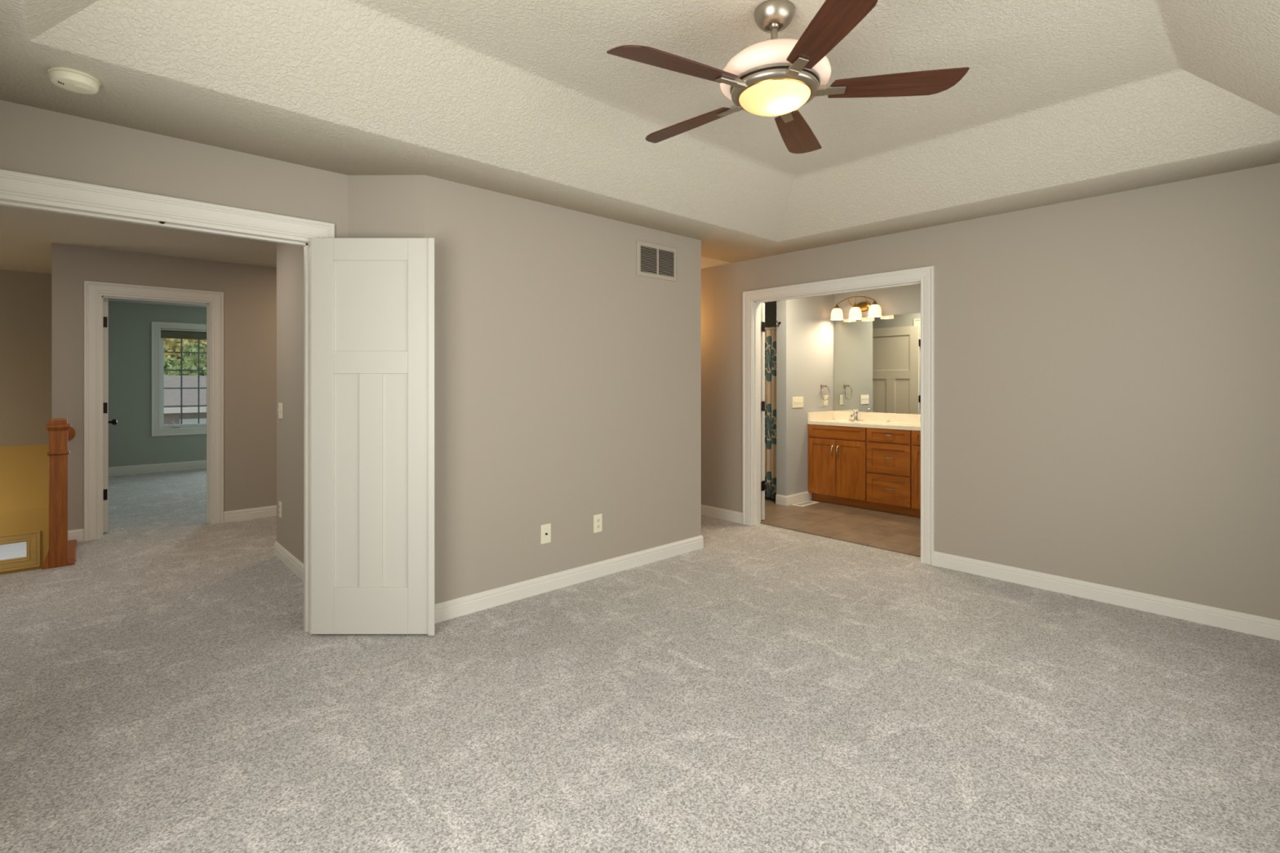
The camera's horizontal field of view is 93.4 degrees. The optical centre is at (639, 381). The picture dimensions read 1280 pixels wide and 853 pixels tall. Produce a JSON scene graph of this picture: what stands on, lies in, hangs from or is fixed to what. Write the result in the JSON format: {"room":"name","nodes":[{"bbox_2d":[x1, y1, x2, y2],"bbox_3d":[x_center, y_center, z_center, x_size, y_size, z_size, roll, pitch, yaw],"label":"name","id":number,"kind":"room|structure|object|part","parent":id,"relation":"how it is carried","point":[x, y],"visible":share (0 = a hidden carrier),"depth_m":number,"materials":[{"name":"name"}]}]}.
{"room":"empty bedroom","nodes":[
{"label":"empty bedroom","id":0,"kind":"room"},
{"bbox_2d":[0,444,48,512],"bbox_3d":[-6.484,0.940,5.620,1.550,0.590,0.550,0,0,-43],"label":"wall","id":1,"kind":"structure","parent":0,"point":[24,469],"depth_m":5.93,"materials":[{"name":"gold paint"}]},
{"bbox_2d":[0,507,48,575],"bbox_3d":[-6.339,2.647,5.461,1.550,2.825,0.120,0,0,-43],"label":"wall","id":2,"kind":"structure","parent":0,"point":[30,520],"depth_m":5.80,"materials":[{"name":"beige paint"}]},
{"bbox_2d":[0,541,28,563],"bbox_3d":[-6.249,1.623,5.544,0.893,0.204,0.120,0,0,-43],"label":"window","id":3,"kind":"structure","parent":2,"relation":"in","point":[27,542],"depth_m":5.79,"materials":[{"name":"white glass"}]},
{"bbox_2d":[0,530,40,572],"bbox_3d":[-6.201,1.621,5.491,1.060,0.345,0.022,0,0,-43],"label":"trim","id":4,"kind":"structure","parent":2,"relation":"attached to","point":[33,538],"depth_m":5.78,"materials":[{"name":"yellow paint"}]},
{"bbox_2d":[0,269,51,446],"bbox_3d":[-6.630,-0.257,5.778,1.550,1.803,0.120,0,0,-43],"label":"wall","id":5,"kind":"structure","parent":0,"point":[25,297],"depth_m":6.09,"materials":[{"name":"beige paint"}]},
{"bbox_2d":[108,301,206,466],"bbox_3d":[-6.333,0.076,9.336,3.700,2.468,0.120,0,0,-43],"label":"wall","id":6,"kind":"structure","parent":0,"point":[131,442],"depth_m":8.54,"materials":[{"name":"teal paint"}]},
{"bbox_2d":[151,320,206,436],"bbox_3d":[-6.580,-0.035,9.014,1.117,1.651,0.020,0,0,-43],"label":"trim","id":7,"kind":"structure","parent":6,"relation":"attached to","point":[156,431],"depth_m":8.69,"materials":[{"name":"white paint"}]},
{"bbox_2d":[160,328,206,429],"bbox_3d":[-6.623,-0.030,9.062,0.929,1.450,0.131,0,0,-43],"label":"window","id":8,"kind":"structure","parent":6,"relation":"in","point":[162,426],"depth_m":8.89,"materials":[{"name":"white plastic"}]},
{"bbox_2d":[160,330,206,339],"bbox_3d":[-6.602,-0.682,9.038,0.900,0.111,0.042,0,0,-43],"label":"roller blind","id":9,"kind":"object","parent":8,"relation":"attached to","point":[164,334],"visible":0.65,"depth_m":8.89,"materials":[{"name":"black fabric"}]},
{"bbox_2d":[51,243,276,530],"bbox_3d":[-2.905,0.076,6.564,5.000,2.468,0.120,0,0,-43],"label":"wall","id":10,"kind":"structure","parent":0,"point":[250,291],"depth_m":5.61,"materials":[{"name":"beige paint"}]},
{"bbox_2d":[67,426,75,440],"bbox_3d":[-4.400,0.421,4.608,0.124,0.124,0.740,0,0,-43],"label":"stair handrail","id":11,"kind":"object","parent":10,"relation":"attached to","point":[71,432],"visible":0.26,"depth_m":4.89,"materials":[{"name":"brown wood"}]},
{"bbox_2d":[67,528,84,542],"bbox_3d":[-4.632,1.260,4.888,0.188,0.100,0.014,0,0,-43],"label":"baseboard","id":12,"kind":"structure","parent":10,"relation":"attached to","point":[78,535],"depth_m":4.92,"materials":[{"name":"white paint"}]},
{"bbox_2d":[102,297,117,532],"bbox_3d":[-4.813,0.278,5.426,0.193,2.020,0.754,0,0,-43],"label":"door","id":13,"kind":"structure","parent":10,"relation":"in","point":[105,300],"depth_m":5.16,"materials":[{"name":"grey paint"}]},
{"bbox_3d":[-4.817,0.278,5.429,0.035,2.020,0.744,0,0,-43],"label":"frame","id":14,"kind":"part","parent":13,"relation":"part of","materials":[{"name":"grey paint"}]},
{"bbox_3d":[-4.986,0.385,5.698,0.079,0.060,0.060,0,0,-43],"label":"knob","id":15,"kind":"part","parent":13,"relation":"part of","materials":[{"name":"brown metal"}]},
{"bbox_2d":[84,280,223,541],"bbox_3d":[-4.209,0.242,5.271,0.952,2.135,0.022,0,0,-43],"label":"trim","id":16,"kind":"structure","parent":10,"relation":"attached to","point":[91,289],"depth_m":5.09,"materials":[{"name":"white paint"}]},
{"bbox_2d":[223,505,276,522],"bbox_3d":[-2.476,1.260,6.868,3.757,0.100,0.014,0,0,-43],"label":"baseboard","id":17,"kind":"structure","parent":10,"relation":"attached to","point":[268,511],"depth_m":5.73,"materials":[{"name":"white paint"}]},
{"bbox_2d":[0,99,347,238],"bbox_3d":[-2.228,0.076,2.725,1.723,2.468,0.122,0,0,-43],"label":"wall","id":18,"kind":"structure","parent":0,"point":[33,140],"depth_m":2.71,"materials":[{"name":"beige paint"}]},
{"bbox_2d":[0,193,311,634],"bbox_3d":[-2.191,0.284,2.759,1.247,2.051,0.122,0,0,-43],"label":"trim","id":19,"kind":"structure","parent":18,"relation":"attached to","point":[5,199],"depth_m":3.12,"materials":[{"name":"white paint"}]},
{"bbox_2d":[0,168,334,238],"bbox_3d":[-2.138,0.239,2.710,1.419,2.142,0.022,0,0,-43],"label":"trim","id":20,"kind":"structure","parent":18,"relation":"attached to","point":[11,182],"depth_m":2.68,"materials":[{"name":"white paint"}]},
{"bbox_2d":[311,237,435,635],"bbox_3d":[-1.370,0.282,3.109,0.636,2.037,0.046,0,0,0],"label":"door","id":21,"kind":"structure","parent":18,"relation":"in","point":[373,300],"depth_m":3.10,"materials":[{"name":"white paint"}]},
{"bbox_3d":[-1.507,0.509,3.115,0.140,1.106,0.012,0,0,0],"label":"panel","id":22,"kind":"part","parent":21,"relation":"part of","materials":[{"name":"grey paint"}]},
{"bbox_3d":[-1.382,-0.388,3.115,0.390,0.474,0.012,0,0,0],"label":"panel","id":23,"kind":"part","parent":21,"relation":"part of","materials":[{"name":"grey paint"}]},
{"bbox_3d":[-1.257,0.509,3.115,0.140,1.106,0.012,0,0,0],"label":"panel","id":24,"kind":"part","parent":21,"relation":"part of","materials":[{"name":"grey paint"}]},
{"bbox_2d":[276,174,701,604],"bbox_3d":[-1.144,0.076,4.645,2.523,2.468,2.050,0,0,-43],"label":"wall","id":25,"kind":"structure","parent":0,"point":[568,378],"depth_m":3.82,"materials":[{"name":"beige paint"}]},
{"bbox_2d":[277,402,283,418],"bbox_3d":[-2.656,0.218,4.451,0.017,0.118,0.116,0,0,-43],"label":"light switch","id":26,"kind":"object","parent":25,"relation":"attached to","point":[280,410],"visible":1,"depth_m":4.43,"materials":[{"name":"beige plastic"}]},
{"bbox_2d":[279,501,281,518],"bbox_3d":[-2.660,0.948,4.461,0.009,0.116,0.072,0,0,-43],"label":"power outlet","id":27,"kind":"object","parent":25,"relation":"attached to","point":[280,502],"visible":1,"depth_m":4.45,"materials":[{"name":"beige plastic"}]},
{"bbox_2d":[274,535,703,623],"bbox_3d":[-1.163,1.260,4.627,2.605,0.100,2.078,0,0,-43],"label":"baseboard","id":28,"kind":"structure","parent":25,"relation":"attached to","point":[460,606],"depth_m":3.88,"materials":[{"name":"white paint"}]},
{"bbox_2d":[540,523,551,544],"bbox_3d":[-0.583,0.950,3.757,0.074,0.120,0.016,0,0,-43],"label":"plate","id":29,"kind":"object","parent":25,"relation":"attached to","point":[545,530],"visible":1,"depth_m":3.76,"materials":[{"name":"beige plastic"}]},
{"bbox_2d":[593,513,602,533],"bbox_3d":[-0.281,0.951,4.039,0.072,0.120,0.009,0,0,-43],"label":"power outlet","id":30,"kind":"object","parent":25,"relation":"attached to","point":[597,519],"visible":1,"depth_m":4.04,"materials":[{"name":"beige plastic"}]},
{"bbox_2d":[636,240,676,281],"bbox_3d":[0.124,-0.876,4.411,0.400,0.248,0.010,0,0,-43],"label":"air vent","id":31,"kind":"object","parent":25,"relation":"in","point":[655,260],"visible":1,"depth_m":4.41,"materials":[{"name":"beige metal"}]},
{"bbox_2d":[0,468,1279,852],"bbox_3d":[-1.853,1.334,5.507,8.220,0.072,11.820,0,0,-43],"label":"floor","id":32,"kind":"structure","parent":0,"point":[760,688],"depth_m":2.40,"materials":[{"name":"grey carpet"}]},
{"bbox_2d":[41,417,71,569],"bbox_3d":[-4.138,0.787,4.281,0.146,1.045,0.126,0,0,-43],"label":"newel post","id":33,"kind":"object","parent":32,"relation":"on","point":[56,556],"visible":1,"depth_m":4.25,"materials":[{"name":"brown wood"}]},
{"bbox_3d":[-4.131,0.827,4.288,0.095,0.967,0.095,0,0,-43],"label":"post","id":34,"kind":"part","parent":33,"relation":"part of","materials":[{"name":"brown wood"}]},
{"bbox_2d":[67,539,76,565],"bbox_3d":[-4.362,1.298,4.575,0.133,0.024,0.830,0,0,-43],"label":"board","id":35,"kind":"object","parent":32,"relation":"on","point":[72,544],"visible":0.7,"depth_m":4.57,"materials":[{"name":"brown wood"}]},
{"bbox_2d":[791,500,819,506],"bbox_3d":[1.750,1.295,6.389,0.330,0.006,0.135,0,0,-43],"label":"floor vent","id":36,"kind":"object","parent":32,"relation":"in","point":[806,503],"visible":1,"depth_m":6.37,"materials":[{"name":"beige metal"}]},
{"bbox_2d":[808,424,869,508],"bbox_3d":[2.241,0.882,6.507,0.584,0.831,0.670,0,0,-43],"label":"vanity cabinet","id":37,"kind":"object","parent":32,"relation":"on","point":[837,455],"visible":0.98,"depth_m":6.33,"materials":[{"name":"brown wood"}]},
{"bbox_3d":[1.950,0.910,6.465,0.012,0.487,0.220,0,0,-43],"label":"panel","id":38,"kind":"part","parent":37,"relation":"part of","materials":[{"name":"brown wood"}]},
{"bbox_3d":[1.947,0.910,6.462,0.020,0.593,0.326,0,0,-43],"label":"door","id":39,"kind":"part","parent":37,"relation":"part of","materials":[{"name":"brown wood"}]},
{"bbox_3d":[2.062,0.537,6.341,0.012,0.062,0.550,0,0,-43],"label":"panel","id":40,"kind":"part","parent":37,"relation":"part of","materials":[{"name":"brown wood"}]},
{"bbox_3d":[2.174,0.910,6.220,0.012,0.487,0.220,0,0,-43],"label":"panel","id":41,"kind":"part","parent":37,"relation":"part of","materials":[{"name":"brown wood"}]},
{"bbox_3d":[2.171,0.910,6.218,0.020,0.593,0.326,0,0,-43],"label":"door","id":42,"kind":"part","parent":37,"relation":"part of","materials":[{"name":"brown wood"}]},
{"bbox_2d":[807,410,920,431],"bbox_3d":[2.636,0.451,6.104,0.554,0.226,1.796,0,0,-43],"label":"countertop","id":43,"kind":"structure","parent":37,"relation":"on","point":[835,418],"depth_m":6.45,"materials":[{"name":"stone"}]},
{"bbox_2d":[848,408,862,421],"bbox_3d":[2.331,0.367,6.589,0.162,0.129,0.150,0,0,-43],"label":"faucet","id":44,"kind":"object","parent":43,"relation":"on","point":[855,415],"visible":1,"depth_m":6.60,"materials":[{"name":"silver metal"}]},
{"bbox_2d":[866,427,914,515],"bbox_3d":[2.620,0.882,6.095,0.584,0.831,0.450,0,0,-43],"label":"vanity cabinet","id":45,"kind":"object","parent":32,"relation":"on","point":[889,451],"visible":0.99,"depth_m":5.92,"materials":[{"name":"brown wood"}]},
{"bbox_3d":[2.441,1.065,5.930,0.012,0.179,0.332,0,0,-43],"label":"panel","id":46,"kind":"part","parent":45,"relation":"part of","materials":[{"name":"brown wood"}]},
{"bbox_3d":[2.441,0.761,5.930,0.012,0.189,0.332,0,0,-43],"label":"panel","id":47,"kind":"part","parent":45,"relation":"part of","materials":[{"name":"brown wood"}]},
{"bbox_3d":[2.441,0.537,5.930,0.012,0.062,0.332,0,0,-43],"label":"panel","id":48,"kind":"part","parent":45,"relation":"part of","materials":[{"name":"brown wood"}]},
{"bbox_3d":[2.438,1.065,5.927,0.020,0.285,0.438,0,0,-43],"label":"drawer","id":49,"kind":"part","parent":45,"relation":"part of","materials":[{"name":"brown wood"}]},
{"bbox_3d":[2.438,0.761,5.927,0.020,0.295,0.438,0,0,-43],"label":"drawer","id":50,"kind":"part","parent":45,"relation":"part of","materials":[{"name":"brown wood"}]},
{"bbox_3d":[2.438,0.537,5.927,0.020,0.126,0.438,0,0,-43],"label":"drawer","id":51,"kind":"part","parent":45,"relation":"part of","materials":[{"name":"brown wood"}]},
{"bbox_2d":[911,430,920,517],"bbox_3d":[2.998,0.882,5.683,0.584,0.831,0.667,0,0,-43],"label":"vanity cabinet","id":52,"kind":"object","parent":32,"relation":"on","point":[916,435],"visible":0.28,"depth_m":5.72,"materials":[{"name":"brown wood"}]},
{"bbox_3d":[2.818,0.538,5.518,0.012,0.063,0.549,0,0,-43],"label":"panel","id":53,"kind":"part","parent":52,"relation":"part of","materials":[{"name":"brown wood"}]},
{"bbox_3d":[2.707,0.910,5.639,0.012,0.487,0.220,0,0,-43],"label":"panel","id":54,"kind":"part","parent":52,"relation":"part of","materials":[{"name":"brown wood"}]},
{"bbox_2d":[0,0,1279,307],"bbox_3d":[-2.522,-1.292,4.913,6.670,0.367,11.790,0,0,-43],"label":"ceiling","id":55,"kind":"structure","parent":0,"point":[1057,101],"depth_m":2.80,"materials":[{"name":"beige paint"}]},
{"bbox_2d":[47,66,100,94],"bbox_3d":[-2.055,-1.086,2.193,0.140,0.044,0.140,0,0,-43],"label":"smoke detector","id":56,"kind":"object","parent":55,"relation":"attached to","point":[73,80],"visible":1,"depth_m":2.16,"materials":[{"name":"beige plastic"}]},
{"bbox_2d":[606,0,969,153],"bbox_3d":[0.462,-1.235,2.301,1.250,0.380,1.304,0,0,-25],"label":"ceiling fan","id":57,"kind":"object","parent":55,"relation":"hanging from","point":[774,77],"visible":1,"depth_m":2.22,"materials":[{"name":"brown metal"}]},
{"bbox_3d":[0.130,-1.110,2.113,0.482,0.006,0.140,0,11,-28],"label":"blade","id":58,"kind":"part","parent":57,"relation":"part of","materials":[{"name":"brown wood"}]},
{"bbox_3d":[0.200,-1.110,2.624,0.482,0.006,0.140,0,11,44],"label":"blade","id":59,"kind":"part","parent":57,"relation":"part of","materials":[{"name":"brown wood"}]},
{"bbox_3d":[0.516,-1.071,2.321,0.271,0.052,0.271,0,0,-43],"label":"lamp shade","id":60,"kind":"part","parent":57,"relation":"part of","materials":[{"name":"beige glass"}]},
{"bbox_3d":[0.516,-1.196,2.321,0.417,0.120,0.417,0,0,-43],"label":"lamp shade","id":61,"kind":"part","parent":57,"relation":"part of","materials":[{"name":"white glass"}]},
{"bbox_3d":[0.708,-1.110,2.716,0.140,0.006,0.482,-12,-5,25],"label":"blade","id":62,"kind":"part","parent":57,"relation":"part of","materials":[{"name":"brown wood"}]},
{"bbox_3d":[0.594,-1.110,1.889,0.140,0.006,0.482,11,-2,-10],"label":"blade","id":63,"kind":"part","parent":57,"relation":"part of","materials":[{"name":"brown wood"}]},
{"bbox_3d":[0.951,-1.110,2.261,0.482,0.006,0.140,0,-11,8],"label":"blade","id":64,"kind":"part","parent":57,"relation":"part of","materials":[{"name":"brown wood"}]},
{"bbox_2d":[776,294,833,496],"bbox_3d":[1.839,0.076,6.674,0.956,2.468,0.120,0,0,-43],"label":"wall","id":65,"kind":"structure","parent":0,"point":[805,332],"depth_m":6.48,"materials":[{"name":"grey paint"}]},
{"bbox_2d":[775,491,811,506],"bbox_3d":[1.659,1.248,6.500,0.483,0.100,0.134,0,0,-43],"label":"baseboard","id":66,"kind":"structure","parent":65,"relation":"attached to","point":[790,500],"depth_m":6.38,"materials":[{"name":"white paint"}]},
{"bbox_2d":[792,396,803,408],"bbox_3d":[1.676,0.224,6.431,0.186,0.114,0.017,0,0,-43],"label":"light switch","id":67,"kind":"object","parent":65,"relation":"attached to","point":[797,402],"visible":1,"depth_m":6.42,"materials":[{"name":"beige plastic"}]},
{"bbox_2d":[820,383,829,400],"bbox_3d":[2.059,0.122,6.754,0.165,0.186,0.060,0,0,-43],"label":"towel ring","id":68,"kind":"object","parent":65,"relation":"attached to","point":[822,386],"visible":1,"depth_m":6.75,"materials":[{"name":"silver metal"}]},
{"bbox_2d":[824,395,827,405],"bbox_3d":[2.106,0.215,6.832,0.074,0.118,0.010,0,0,-43],"label":"power outlet","id":69,"kind":"object","parent":65,"relation":"attached to","point":[825,396],"visible":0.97,"depth_m":6.82,"materials":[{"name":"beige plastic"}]},
{"bbox_2d":[764,284,920,424],"bbox_3d":[2.397,0.076,6.865,0.123,2.468,3.970,0,0,-43],"label":"wall","id":70,"kind":"structure","parent":0,"point":[906,300],"depth_m":6.52,"materials":[{"name":"grey paint"}]},
{"bbox_2d":[830,296,881,319],"bbox_3d":[2.384,-0.806,6.626,0.220,0.248,0.580,0,0,-43],"label":"vanity light","id":71,"kind":"object","parent":70,"relation":"attached to","point":[874,309],"visible":1,"depth_m":6.58,"materials":[{"name":"white glass"}]},
{"bbox_3d":[2.205,-0.754,6.761,0.140,0.128,0.140,0,0,-43],"label":"lamp shade","id":72,"kind":"part","parent":71,"relation":"part of","materials":[{"name":"beige glass"}]},
{"bbox_3d":[2.354,-0.746,6.598,0.140,0.128,0.140,0,0,-43],"label":"lamp shade","id":73,"kind":"part","parent":71,"relation":"part of","materials":[{"name":"beige glass"}]},
{"bbox_3d":[2.503,-0.754,6.436,0.140,0.128,0.140,0,0,-43],"label":"lamp shade","id":74,"kind":"part","parent":71,"relation":"part of","materials":[{"name":"beige glass"}]},
{"bbox_2d":[833,312,920,413],"bbox_3d":[2.832,-0.184,6.295,0.006,1.044,1.773,0,0,-43],"label":"wall mirror","id":75,"kind":"object","parent":70,"relation":"attached to","point":[877,361],"visible":0.57,"depth_m":6.56,"materials":[{"name":"white mirror"}]},
{"bbox_2d":[834,410,920,423],"bbox_3d":[2.832,0.403,6.284,0.020,0.126,1.796,0,0,-43],"label":"backsplash","id":76,"kind":"structure","parent":70,"relation":"attached to","point":[872,416],"depth_m":6.51,"materials":[{"name":"stone"}]},
{"bbox_2d":[701,162,1279,620],"bbox_3d":[1.627,0.076,4.908,0.122,2.468,6.170,0,0,-43],"label":"wall","id":77,"kind":"structure","parent":0,"point":[1107,366],"depth_m":3.60,"materials":[{"name":"beige paint"}]},
{"bbox_2d":[701,504,742,524],"bbox_3d":[-0.070,1.260,6.004,0.896,0.100,2.061,0,0,-43],"label":"baseboard","id":78,"kind":"structure","parent":77,"relation":"attached to","point":[708,511],"depth_m":5.72,"materials":[{"name":"white paint"}]},
{"bbox_2d":[760,302,764,519],"bbox_3d":[0.891,0.279,5.866,0.066,2.015,0.758,0,0,-43],"label":"door","id":79,"kind":"structure","parent":77,"relation":"in","point":[762,304],"depth_m":5.61,"materials":[{"name":"grey paint"}]},
{"bbox_2d":[742,266,934,565],"bbox_3d":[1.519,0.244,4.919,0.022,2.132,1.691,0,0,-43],"label":"trim","id":80,"kind":"structure","parent":77,"relation":"attached to","point":[926,275],"depth_m":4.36,"materials":[{"name":"white paint"}]},
{"bbox_2d":[933,551,1279,640],"bbox_3d":[2.837,1.260,3.489,0.014,0.100,2.202,0,0,-43],"label":"baseboard","id":81,"kind":"structure","parent":77,"relation":"attached to","point":[1268,628],"depth_m":3.52,"materials":[{"name":"white paint"}]},
{"label":"outside","id":82,"kind":"structure","parent":0,"visible":0},
{"bbox_3d":[-25.754,4.360,31.743,85.000,0.100,58.400,0,0,-43],"label":"ground","id":83,"kind":"structure","parent":82,"visible":0},
{"bbox_2d":[164,375,206,429],"bbox_3d":[-17.175,2.045,23.139,19.400,4.530,9.880,0,0,-43],"label":"neighbor house","id":84,"kind":"structure","parent":83,"relation":"on","point":[171,396],"depth_m":20.10,"materials":[{"name":"brick"}]},
{"bbox_2d":[164,355,206,375],"bbox_3d":[-22.449,1.539,28.804,3.034,5.541,3.366,0,0,15],"label":"leafy tree","id":85,"kind":"object","parent":83,"relation":"on","point":[170,363],"visible":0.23,"depth_m":28.78,"materials":[{"name":"green plant"}]},
{"bbox_2d":[164,328,206,360],"bbox_3d":[-29.587,-0.456,37.460,9.528,9.531,5.347,0,0,-43],"label":"leafy tree","id":86,"kind":"object","parent":83,"relation":"on","point":[170,344],"visible":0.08,"depth_m":37.09,"materials":[{"name":"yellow plant"}]},
{"bbox_2d":[179,342,206,363],"bbox_3d":[-24.445,1.082,33.844,3.764,6.456,3.243,0,0,-43],"label":"leafy tree","id":87,"kind":"object","parent":83,"relation":"on","point":[193,347],"visible":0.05,"depth_m":33.48,"materials":[{"name":"green plant"}]},
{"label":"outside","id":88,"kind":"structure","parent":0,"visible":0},
{"bbox_2d":[0,542,26,559],"bbox_3d":[-21.823,4.315,13.121,13.600,0.090,31.150,0,0,-43],"label":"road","id":89,"kind":"structure","parent":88,"point":[15,550],"depth_m":15.23,"materials":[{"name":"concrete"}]},
{"bbox_3d":[0.444,0.076,7.685,1.891,2.468,0.120,0,0,-43],"label":"wall","id":90,"kind":"structure","parent":0,"visible":0},
{"bbox_2d":[764,327,776,329],"bbox_3d":[0.997,-0.575,7.046,0.052,0.052,1.565,0,0,-43],"label":"shower rod","id":91,"kind":"object","parent":90,"relation":"attached to","point":[766,328],"visible":0.02,"depth_m":6.57,"materials":[{"name":"beige"}]},
{"bbox_2d":[764,326,776,498],"bbox_3d":[1.158,0.337,6.869,0.054,1.867,0.952,0,0,-43],"label":"shower curtain","id":92,"kind":"object","parent":91,"relation":"hanging from","point":[770,335],"visible":0.14,"depth_m":6.59,"materials":[{"name":"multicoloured fabric"}]},
{"bbox_3d":[-4.851,0.101,7.737,3.480,2.418,4.240,0,0,-43],"label":"wall","id":93,"kind":"structure","parent":0,"visible":0},
{"bbox_2d":[108,460,206,475],"bbox_3d":[-6.277,1.248,9.297,3.470,0.125,0.014,0,0,-43],"label":"baseboard","id":94,"kind":"structure","parent":93,"relation":"attached to","point":[198,464],"depth_m":8.67,"materials":[{"name":"white paint"}]}
]}

